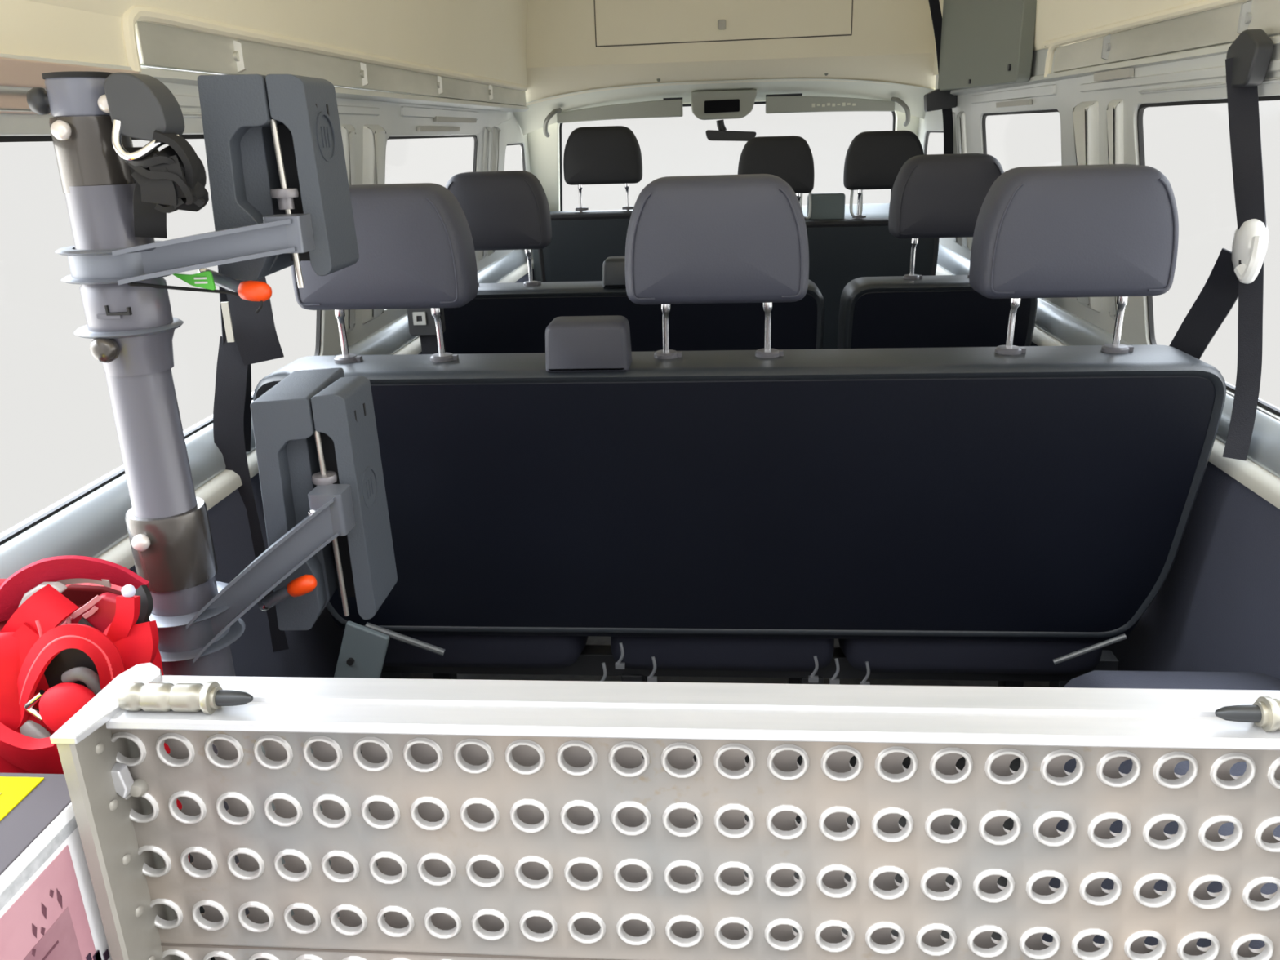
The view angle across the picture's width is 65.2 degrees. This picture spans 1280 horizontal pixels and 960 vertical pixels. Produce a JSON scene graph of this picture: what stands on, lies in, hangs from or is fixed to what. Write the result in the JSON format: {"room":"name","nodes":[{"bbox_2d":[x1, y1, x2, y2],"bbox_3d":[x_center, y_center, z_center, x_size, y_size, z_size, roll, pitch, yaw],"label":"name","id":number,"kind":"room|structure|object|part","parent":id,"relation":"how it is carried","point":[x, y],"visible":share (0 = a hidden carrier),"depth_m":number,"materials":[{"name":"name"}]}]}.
{"room":"vehicle interior","nodes":[
{"label":"vehicle interior","id":0,"kind":"room"},
{"bbox_2d":[0,0,534,678],"bbox_3d":[-0.448,-0.556,2.418,0.379,1.990,4.350,0,19,5],"label":"wall","id":1,"kind":"structure","parent":0,"point":[406,68],"depth_m":1.66,"materials":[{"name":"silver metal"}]},
{"bbox_3d":[-0.702,-0.380,0.757,0.026,0.078,1.031,0,19,6],"label":"panel","id":2,"kind":"part","parent":1,"relation":"part of","materials":[{"name":"beige plastic"}]},
{"bbox_3d":[-0.677,-0.317,0.777,0.026,0.053,1.030,0,19,5],"label":"panel","id":3,"kind":"part","parent":1,"relation":"part of","materials":[{"name":"beige plastic"}]},
{"bbox_2d":[0,134,321,545],"bbox_3d":[-0.686,-0.190,1.219,0.066,0.442,1.625,0,19,5],"label":"window","id":4,"kind":"structure","parent":1,"relation":"in","point":[50,513],"depth_m":1.25,"materials":[{"name":"black rubber"}]},
{"bbox_2d":[213,265,288,652],"bbox_3d":[-0.609,-0.110,1.558,0.114,0.843,0.062,-16,23,-35],"label":"belt","id":5,"kind":"object","parent":1,"relation":"attached to","point":[248,337],"visible":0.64,"depth_m":1.54,"materials":[{"name":"black fabric"}]},
{"bbox_3d":[-0.615,-0.316,2.356,0.056,0.082,4.050,0,19,5],"label":"sill","id":6,"kind":"part","parent":1,"relation":"part of","materials":[{"name":"grey paint"}]},
{"bbox_3d":[-0.516,-0.933,2.333,0.020,0.082,2.353,0,19,6],"label":"rail moulding","id":7,"kind":"part","parent":1,"relation":"part of","materials":[{"name":"beige plastic"}]},
{"bbox_3d":[-0.522,-0.939,2.364,0.016,0.057,2.331,0,19,6],"label":"roof rail","id":8,"kind":"part","parent":1,"relation":"part of","materials":[{"name":"beige plastic"}]},
{"bbox_3d":[-0.595,0.099,2.446,0.078,0.743,3.950,0,19,5],"label":"trim","id":9,"kind":"part","parent":1,"relation":"part of","materials":[{"name":"grey plastic"}]},
{"bbox_2d":[387,134,477,172],"bbox_3d":[-0.563,-0.735,2.731,0.060,0.396,0.944,0,19,5],"label":"window","id":10,"kind":"structure","parent":1,"relation":"in","point":[474,136],"depth_m":2.79,"materials":[{"name":"black rubber"}]},
{"bbox_3d":[-0.520,-0.971,2.730,0.013,0.037,0.600,0,19,5],"label":"header plate","id":11,"kind":"part","parent":1,"relation":"part of","materials":[{"name":"grey plastic"}]},
{"bbox_2d":[506,142,525,171],"bbox_3d":[-0.476,-1.116,3.824,0.051,0.333,0.621,0,19,5],"label":"window","id":12,"kind":"structure","parent":1,"relation":"in","point":[520,144],"depth_m":3.88,"materials":[{"name":"black rubber"}]},
{"bbox_2d":[543,107,561,137],"bbox_3d":[-0.335,-1.308,3.663,0.066,0.100,0.137,-13,22,-30],"label":"handle","id":13,"kind":"object","parent":1,"relation":"attached to","point":[555,111],"visible":1,"depth_m":3.61,"materials":[{"name":"grey plastic"}]},
{"bbox_2d":[533,203,889,281],"bbox_3d":[0.337,-0.885,4.194,1.490,0.500,0.565,0,19,5],"label":"dashboard","id":14,"kind":"object","parent":1,"relation":"attached to","point":[872,210],"visible":0.02,"depth_m":3.98,"materials":[{"name":"grey plastic"}]},
{"bbox_2d":[559,101,895,211],"bbox_3d":[0.345,-1.208,4.108,1.461,0.631,0.578,0,19,5],"label":"window","id":15,"kind":"structure","parent":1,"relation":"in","point":[763,102],"depth_m":3.95,"materials":[{"name":"black rubber"}]},
{"bbox_2d":[360,635,1049,940],"bbox_3d":[0.212,0.433,2.605,1.720,0.040,4.150,0,19,5],"label":"floor","id":16,"kind":"structure","parent":0,"point":[1015,765],"depth_m":2.38,"materials":[{"name":"black rubber"}]},
{"bbox_2d":[0,773,111,959],"bbox_3d":[-0.559,0.665,0.760,0.248,0.778,0.384,0,19,5],"label":"equipment case","id":17,"kind":"object","parent":16,"relation":"on","point":[49,908],"visible":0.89,"depth_m":0.75,"materials":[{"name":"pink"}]},
{"bbox_2d":[22,906,82,959],"bbox_3d":[-0.442,0.400,0.695,0.001,0.095,0.178,0,19,5],"label":"print","id":18,"kind":"object","parent":17,"relation":"attached to","point":[59,935],"depth_m":0.75},
{"bbox_2d":[26,71,397,959],"bbox_3d":[-0.389,0.242,1.148,0.173,1.313,0.303,10,22,31],"label":"pole","id":19,"kind":"object","parent":16,"relation":"on","point":[281,198],"visible":0.98,"depth_m":0.97,"materials":[{"name":"grey metal"}]},
{"bbox_3d":[-0.521,-0.330,0.870,0.020,0.023,0.023,0,19,5],"label":"knob","id":20,"kind":"part","parent":19,"relation":"part of","materials":[{"name":"grey plastic"}]},
{"bbox_2d":[0,555,190,862],"bbox_3d":[-0.545,0.262,0.956,0.253,0.411,0.170,0,19,5],"label":"bag","id":21,"kind":"object","parent":19,"relation":"hanging from","point":[70,625],"visible":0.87,"depth_m":0.87,"materials":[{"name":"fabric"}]},
{"bbox_3d":[-0.527,0.137,0.945,0.112,0.082,0.010,0,19,5],"label":"panel","id":22,"kind":"part","parent":21,"relation":"part of","materials":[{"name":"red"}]},
{"bbox_3d":[-0.487,-0.119,0.911,0.025,0.025,0.021,2,19,10],"label":"knob","id":23,"kind":"part","parent":19,"relation":"part of","materials":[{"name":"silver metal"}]},
{"bbox_3d":[-0.424,-0.319,0.857,0.048,0.055,0.035,0,19,5],"label":"cam lever","id":24,"kind":"part","parent":19,"relation":"part of","materials":[{"name":"grey plastic"}]},
{"bbox_3d":[-0.422,-0.214,0.924,0.220,0.048,0.106,-4,19,-7],"label":"clamp arm","id":25,"kind":"part","parent":19,"relation":"part of","materials":[{"name":"grey metal"}]},
{"bbox_2d":[173,271,215,289],"bbox_3d":[-0.423,-0.189,0.948,0.039,0.018,0.004,0,19,5],"label":"tag","id":26,"kind":"object","parent":19,"relation":"hanging from","point":[205,280],"visible":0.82,"depth_m":0.95,"materials":[{"name":"green plastic"}]},
{"bbox_2d":[193,276,207,284],"bbox_3d":[-0.415,-0.189,0.946,0.012,0.006,0.002,0,19,5],"label":"print","id":27,"kind":"object","parent":26,"relation":"attached to","point":[197,280],"depth_m":0.95,"materials":[{"name":"white paint"}]},
{"bbox_3d":[-0.416,-0.173,0.940,0.111,0.040,0.031,-11,21,-24],"label":"cord","id":28,"kind":"part","parent":19,"relation":"part of","materials":[{"name":"green plastic"}]},
{"bbox_3d":[-0.402,-0.191,0.968,0.050,0.025,0.012,7,21,24],"label":"release lever","id":29,"kind":"part","parent":19,"relation":"part of","materials":[{"name":"grey metal"}]},
{"bbox_3d":[-0.414,0.095,1.033,0.228,0.142,0.112,-4,19,-6],"label":"clamp arm","id":30,"kind":"part","parent":19,"relation":"part of","materials":[{"name":"grey metal"}]},
{"bbox_3d":[-0.384,0.124,1.063,0.039,0.029,0.012,1,19,8],"label":"release lever","id":31,"kind":"part","parent":19,"relation":"part of","materials":[{"name":"grey metal"}]},
{"bbox_3d":[-0.347,-0.270,0.985,0.011,0.160,0.006,0,19,5],"label":"threaded rod","id":32,"kind":"part","parent":19,"relation":"part of","materials":[{"name":"silver metal"}]},
{"bbox_3d":[-0.338,0.050,1.096,0.011,0.218,0.006,0,19,5],"label":"threaded rod","id":33,"kind":"part","parent":19,"relation":"part of","materials":[{"name":"silver metal"}]},
{"bbox_2d":[189,745,377,959],"bbox_3d":[-0.569,0.588,1.406,0.135,0.500,0.730,0,19,5],"label":"wheel arch","id":34,"kind":"object","parent":16,"relation":"on","point":[191,859],"visible":0.02,"depth_m":1.37,"materials":[{"name":"grey"}]},
{"bbox_2d":[537,125,642,282],"bbox_3d":[-0.087,-0.597,3.597,0.450,1.272,0.570,0,19,5],"label":"seat","id":35,"kind":"object","parent":16,"relation":"on","point":[581,242],"visible":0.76,"depth_m":3.23,"materials":[{"name":"black fabric"}]},
{"bbox_3d":[-0.194,-0.925,3.265,0.016,0.100,0.019,0,19,5],"label":"headrest post","id":36,"kind":"part","parent":35,"relation":"part of","materials":[{"name":"silver metal"}]},
{"bbox_3d":[-0.102,-0.602,3.404,0.448,0.608,0.208,0,19,5],"label":"backrest","id":37,"kind":"part","parent":35,"relation":"part of","materials":[{"name":"black fabric"}]},
{"bbox_3d":[-0.042,-0.925,3.253,0.016,0.100,0.019,0,19,5],"label":"headrest post","id":38,"kind":"part","parent":35,"relation":"part of","materials":[{"name":"silver metal"}]},
{"bbox_2d":[443,170,824,354],"bbox_3d":[-0.011,-0.255,2.759,0.957,1.172,0.640,0,19,5],"label":"bench","id":39,"kind":"object","parent":16,"relation":"on","point":[508,210],"visible":0.28,"depth_m":2.38,"materials":[{"name":"grey fabric"}]},
{"bbox_3d":[-0.270,-0.521,2.434,0.016,0.106,0.019,0,19,5],"label":"headrest post","id":40,"kind":"part","parent":39,"relation":"part of","materials":[{"name":"silver metal"}]},
{"bbox_2d":[602,256,626,288],"bbox_3d":[-0.024,-0.495,2.376,0.128,0.067,0.075,0,19,5],"label":"outlet","id":41,"kind":"object","parent":39,"relation":"attached to","point":[613,267],"depth_m":2.34,"materials":[{"name":"grey plastic"}]},
{"bbox_3d":[-0.027,-0.255,2.557,0.957,0.505,0.256,0,19,5],"label":"backrest","id":42,"kind":"part","parent":39,"relation":"part of","materials":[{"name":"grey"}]},
{"bbox_2d":[49,662,1279,959],"bbox_3d":[0.095,0.556,0.874,1.032,0.856,0.110,0,19,5],"label":"ramp","id":43,"kind":"object","parent":16,"relation":"on","point":[506,820],"visible":1,"depth_m":0.78,"materials":[{"name":"metal"}]},
{"bbox_3d":[-0.408,0.561,0.917,0.014,0.822,0.105,0,19,5],"label":"rail","id":44,"kind":"part","parent":43,"relation":"part of","materials":[{"name":"metal"}]},
{"bbox_3d":[0.080,0.553,0.898,0.965,0.763,0.004,0,19,5],"label":"panel","id":45,"kind":"part","parent":43,"relation":"part of","materials":[{"name":"metal"}]},
{"bbox_2d":[253,164,1226,823],"bbox_3d":[0.151,0.044,1.860,1.442,1.187,0.645,0,19,5],"label":"bench","id":46,"kind":"object","parent":16,"relation":"on","point":[1009,514],"visible":0.84,"depth_m":1.53,"materials":[{"name":"grey fabric"}]},
{"bbox_3d":[-0.465,-0.230,1.565,0.016,0.104,0.019,0,19,5],"label":"headrest post","id":47,"kind":"part","parent":46,"relation":"part of","materials":[{"name":"silver metal"}]},
{"bbox_3d":[-0.462,0.498,1.954,0.070,0.305,0.100,0,19,5],"label":"leg","id":48,"kind":"part","parent":46,"relation":"part of","materials":[{"name":"black metal"}]},
{"bbox_3d":[-0.399,0.270,1.697,0.134,0.061,0.012,0,19,5],"label":"recline rod","id":49,"kind":"part","parent":46,"relation":"part of","materials":[{"name":"grey metal"}]},
{"bbox_2d":[406,307,445,354],"bbox_3d":[-0.461,-0.245,2.111,0.110,0.605,0.036,0,19,5],"label":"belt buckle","id":50,"kind":"object","parent":46,"relation":"hanging from","point":[421,322],"visible":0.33,"depth_m":2.07,"materials":[{"name":"grey plastic"}]},
{"bbox_3d":[-0.313,-0.230,1.553,0.016,0.104,0.019,0,19,5],"label":"headrest post","id":51,"kind":"part","parent":46,"relation":"part of","materials":[{"name":"silver metal"}]},
{"bbox_3d":[-0.440,0.399,2.236,0.070,0.305,0.100,0,19,5],"label":"leg","id":52,"kind":"part","parent":46,"relation":"part of","materials":[{"name":"black metal"}]},
{"bbox_2d":[382,634,587,668],"bbox_3d":[-0.298,0.204,2.016,0.430,0.130,0.525,0,19,5],"label":"seat cushion","id":53,"kind":"object","parent":46,"relation":"on","point":[461,651],"depth_m":1.77,"materials":[{"name":"black fabric"}]},
{"bbox_2d":[545,315,631,372],"bbox_3d":[-0.077,-0.203,1.489,0.124,0.074,0.075,0,19,5],"label":"outlet","id":54,"kind":"object","parent":46,"relation":"attached to","point":[574,344],"depth_m":1.46,"materials":[{"name":"grey plastic"}]},
{"bbox_3d":[-0.009,0.496,1.917,0.070,0.305,0.100,0,19,5],"label":"leg","id":55,"kind":"part","parent":46,"relation":"part of","materials":[{"name":"black metal"}]},
{"bbox_3d":[0.041,-0.231,1.525,0.016,0.104,0.019,0,19,5],"label":"headrest post","id":56,"kind":"part","parent":46,"relation":"part of","materials":[{"name":"silver metal"}]},
{"bbox_2d":[610,636,834,671],"bbox_3d":[0.161,0.202,1.978,0.400,0.130,0.525,0,19,5],"label":"seat cushion","id":57,"kind":"object","parent":46,"relation":"on","point":[670,653],"depth_m":1.74,"materials":[{"name":"black fabric"}]},
{"bbox_3d":[0.134,0.028,1.651,1.442,0.487,0.257,0,19,5],"label":"backrest","id":58,"kind":"part","parent":46,"relation":"part of","materials":[{"name":"grey fabric"}]},
{"bbox_3d":[0.162,0.286,1.989,1.400,0.045,0.340,0,19,5],"label":"seat frame","id":59,"kind":"part","parent":46,"relation":"part of","materials":[{"name":"grey plastic"}]},
{"bbox_3d":[0.192,-0.231,1.512,0.016,0.104,0.019,0,19,5],"label":"headrest post","id":60,"kind":"part","parent":46,"relation":"part of","materials":[{"name":"silver metal"}]},
{"bbox_3d":[0.343,0.397,2.173,0.070,0.305,0.100,0,19,5],"label":"leg","id":61,"kind":"part","parent":46,"relation":"part of","materials":[{"name":"black metal"}]},
{"bbox_3d":[0.320,0.495,1.890,0.070,0.305,0.100,0,19,5],"label":"leg","id":62,"kind":"part","parent":46,"relation":"part of","materials":[{"name":"black metal"}]},
{"bbox_2d":[838,638,1102,675],"bbox_3d":[0.589,0.201,1.944,0.440,0.130,0.525,0,19,5],"label":"seat cushion","id":63,"kind":"object","parent":46,"relation":"on","point":[882,655],"depth_m":1.70,"materials":[{"name":"black fabric"}]},
{"bbox_3d":[0.796,0.395,2.136,0.070,0.305,0.100,0,19,5],"label":"leg","id":64,"kind":"part","parent":46,"relation":"part of","materials":[{"name":"black metal"}]},
{"bbox_3d":[0.553,-0.232,1.483,0.016,0.104,0.019,0,19,5],"label":"headrest post","id":65,"kind":"part","parent":46,"relation":"part of","materials":[{"name":"silver metal"}]},
{"bbox_3d":[0.774,0.494,1.854,0.070,0.305,0.100,0,19,5],"label":"leg","id":66,"kind":"part","parent":46,"relation":"part of","materials":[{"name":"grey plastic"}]},
{"bbox_3d":[0.714,0.269,1.588,0.109,0.056,0.009,0,19,5],"label":"recline rod","id":67,"kind":"part","parent":46,"relation":"part of","materials":[{"name":"grey metal"}]},
{"bbox_3d":[0.704,-0.233,1.471,0.016,0.104,0.019,0,19,5],"label":"headrest post","id":68,"kind":"part","parent":46,"relation":"part of","materials":[{"name":"silver metal"}]},
{"bbox_2d":[737,130,939,349],"bbox_3d":[0.627,-0.583,3.555,0.718,1.232,0.550,0,19,5],"label":"bench","id":69,"kind":"object","parent":16,"relation":"on","point":[842,251],"visible":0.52,"depth_m":3.20,"materials":[{"name":"black fabric"}]},
{"bbox_3d":[0.512,-0.887,3.233,0.016,0.100,0.019,0,19,5],"label":"headrest post","id":70,"kind":"part","parent":69,"relation":"part of","materials":[{"name":"silver metal"}]},
{"bbox_3d":[0.706,-0.891,3.216,0.016,0.106,0.019,0,19,5],"label":"headrest post","id":71,"kind":"part","parent":69,"relation":"part of","materials":[{"name":"silver metal"}]},
{"bbox_3d":[0.612,-0.589,3.369,0.718,0.565,0.201,0,19,5],"label":"backrest","id":72,"kind":"part","parent":69,"relation":"part of","materials":[{"name":"black fabric"}]},
{"bbox_2d":[837,153,1037,348],"bbox_3d":[0.731,-0.262,2.698,0.444,1.182,0.639,0,19,5],"label":"seat","id":73,"kind":"object","parent":16,"relation":"on","point":[933,196],"visible":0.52,"depth_m":2.32,"materials":[{"name":"grey fabric"}]},
{"bbox_3d":[0.646,-0.525,2.359,0.016,0.114,0.019,0,19,5],"label":"headrest post","id":74,"kind":"part","parent":73,"relation":"part of","materials":[{"name":"silver metal"}]},
{"bbox_3d":[0.717,-0.256,2.497,0.441,0.503,0.255,0,19,5],"label":"backrest","id":75,"kind":"part","parent":73,"relation":"part of","materials":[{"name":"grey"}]},
{"bbox_2d":[1041,670,1279,949],"bbox_3d":[0.736,0.563,1.293,0.245,0.545,0.730,0,19,5],"label":"wheel arch","id":76,"kind":"object","parent":16,"relation":"on","point":[1095,678],"visible":0.19,"depth_m":1.34,"materials":[{"name":"grey plastic"}]},
{"bbox_2d":[525,0,936,106],"bbox_3d":[0.281,-1.613,3.343,1.430,0.645,0.122,0,19,5],"label":"ceiling","id":77,"kind":"structure","parent":0,"point":[572,46],"depth_m":3.35,"materials":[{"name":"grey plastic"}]},
{"bbox_2d":[556,97,683,123],"bbox_3d":[-0.076,-1.354,3.664,0.465,0.075,0.018,0,19,5],"label":"sun visor","id":78,"kind":"object","parent":77,"relation":"attached to","point":[668,107],"visible":0.99,"depth_m":3.65,"materials":[{"name":"grey plastic"}]},
{"bbox_3d":[0.120,-1.385,3.634,0.070,0.008,0.008,0,19,5],"label":"pivot rod","id":79,"kind":"part","parent":78,"relation":"part of","materials":[{"name":"grey plastic"}]},
{"bbox_2d":[513,78,934,211],"bbox_3d":[0.323,-1.151,4.029,1.718,0.810,0.992,0,19,5],"label":"trim","id":80,"kind":"structure","parent":77,"relation":"attached to","point":[544,151],"depth_m":3.60,"materials":[{"name":"beige plastic"}]},
{"bbox_2d":[690,89,757,119],"bbox_3d":[0.304,-1.357,3.620,0.237,0.096,0.126,0,19,5],"label":"console","id":81,"kind":"object","parent":77,"relation":"attached to","point":[736,104],"visible":1,"depth_m":3.56,"materials":[{"name":"grey plastic"}]},
{"bbox_2d":[705,119,755,141],"bbox_3d":[0.330,-1.270,3.632,0.183,0.077,0.044,0,19,5],"label":"mirror","id":82,"kind":"object","parent":81,"relation":"attached to","point":[722,134],"visible":0.91,"depth_m":3.62,"materials":[{"name":"grey plastic"}]},
{"bbox_3d":[0.296,-1.286,3.636,0.038,0.047,0.029,11,23,33],"label":"stem","id":83,"kind":"part","parent":82,"relation":"part of","materials":[{"name":"grey plastic"}]},
{"bbox_2d":[765,93,894,113],"bbox_3d":[0.684,-1.358,3.601,0.460,0.071,0.020,0,19,5],"label":"sun visor","id":84,"kind":"object","parent":77,"relation":"attached to","point":[775,103],"visible":0.97,"depth_m":3.60,"materials":[{"name":"grey plastic"}]},
{"bbox_3d":[0.518,-1.386,3.601,0.130,0.008,0.008,0,19,5],"label":"pivot rod","id":85,"kind":"part","parent":84,"relation":"part of","materials":[{"name":"grey plastic"}]},
{"bbox_2d":[812,102,855,106],"bbox_3d":[0.696,-1.349,3.594,0.155,0.012,0.002,0,19,5],"label":"print","id":86,"kind":"object","parent":84,"relation":"attached to","point":[814,104],"depth_m":3.59,"materials":[{"name":"beige"}]},
{"bbox_2d":[917,0,1279,679],"bbox_3d":[0.854,-0.560,2.312,0.329,1.990,4.350,0,19,5],"label":"wall","id":87,"kind":"structure","parent":0,"point":[1095,63],"depth_m":1.76,"materials":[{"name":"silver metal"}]},
{"bbox_2d":[890,97,910,126],"bbox_3d":[0.943,-1.311,3.559,0.067,0.101,0.137,15,25,39],"label":"handle","id":88,"kind":"object","parent":87,"relation":"attached to","point":[897,100],"visible":1,"depth_m":3.51,"materials":[{"name":"grey plastic"}]},
{"bbox_2d":[924,130,943,155],"bbox_3d":[1.076,-1.109,3.667,0.051,0.333,0.684,0,19,5],"label":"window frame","id":89,"kind":"structure","parent":87,"relation":"in","point":[928,132],"depth_m":3.68,"materials":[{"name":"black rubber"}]},
{"bbox_2d":[924,0,957,154],"bbox_3d":[0.932,-1.222,3.123,0.140,0.705,0.045,0,19,5],"label":"belt","id":90,"kind":"object","parent":87,"relation":"attached to","point":[936,100],"visible":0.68,"depth_m":3.11,"materials":[{"name":"black fabric"}]},
{"bbox_3d":[0.910,-1.377,2.622,0.033,0.655,0.860,0,19,4],"label":"grey wall panel","id":91,"kind":"part","parent":87,"relation":"part of","materials":[{"name":"grey plastic"}]},
{"bbox_2d":[982,109,1058,154],"bbox_3d":[0.989,-0.742,2.594,0.061,0.410,0.728,0,19,5],"label":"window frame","id":92,"kind":"structure","parent":87,"relation":"in","point":[984,119],"depth_m":2.71,"materials":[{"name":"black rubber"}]},
{"bbox_3d":[0.913,-0.862,2.218,0.011,0.048,0.920,0,19,5],"label":"header plate","id":93,"kind":"part","parent":87,"relation":"part of","materials":[{"name":"grey plastic"}]},
{"bbox_3d":[0.984,-0.320,2.226,0.056,0.082,4.050,0,19,5],"label":"sill","id":94,"kind":"part","parent":87,"relation":"part of","materials":[{"name":"grey paint"}]},
{"bbox_3d":[0.836,-0.582,1.210,0.018,0.077,2.188,0,19,4],"label":"rail moulding","id":95,"kind":"part","parent":87,"relation":"part of","materials":[{"name":"beige plastic"}]},
{"bbox_3d":[0.982,0.094,2.318,0.078,0.743,3.950,0,19,5],"label":"trim","id":96,"kind":"part","parent":87,"relation":"part of","materials":[{"name":"grey plastic"}]},
{"bbox_3d":[0.844,-0.571,1.183,0.016,0.057,2.130,0,19,4],"label":"roof rail","id":97,"kind":"part","parent":87,"relation":"part of","materials":[{"name":"beige plastic"}]},
{"bbox_2d":[1137,95,1279,416],"bbox_3d":[0.872,-0.201,1.100,0.066,0.445,1.643,0,19,5],"label":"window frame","id":98,"kind":"structure","parent":87,"relation":"in","point":[1141,108],"depth_m":1.76,"materials":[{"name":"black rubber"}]},
{"bbox_2d":[1168,29,1273,460],"bbox_3d":[0.841,-0.335,1.448,0.058,0.581,0.217,-5,19,-9],"label":"belt","id":99,"kind":"object","parent":87,"relation":"attached to","point":[1238,273],"visible":0.99,"depth_m":1.40,"materials":[{"name":"black fabric"}]}
]}

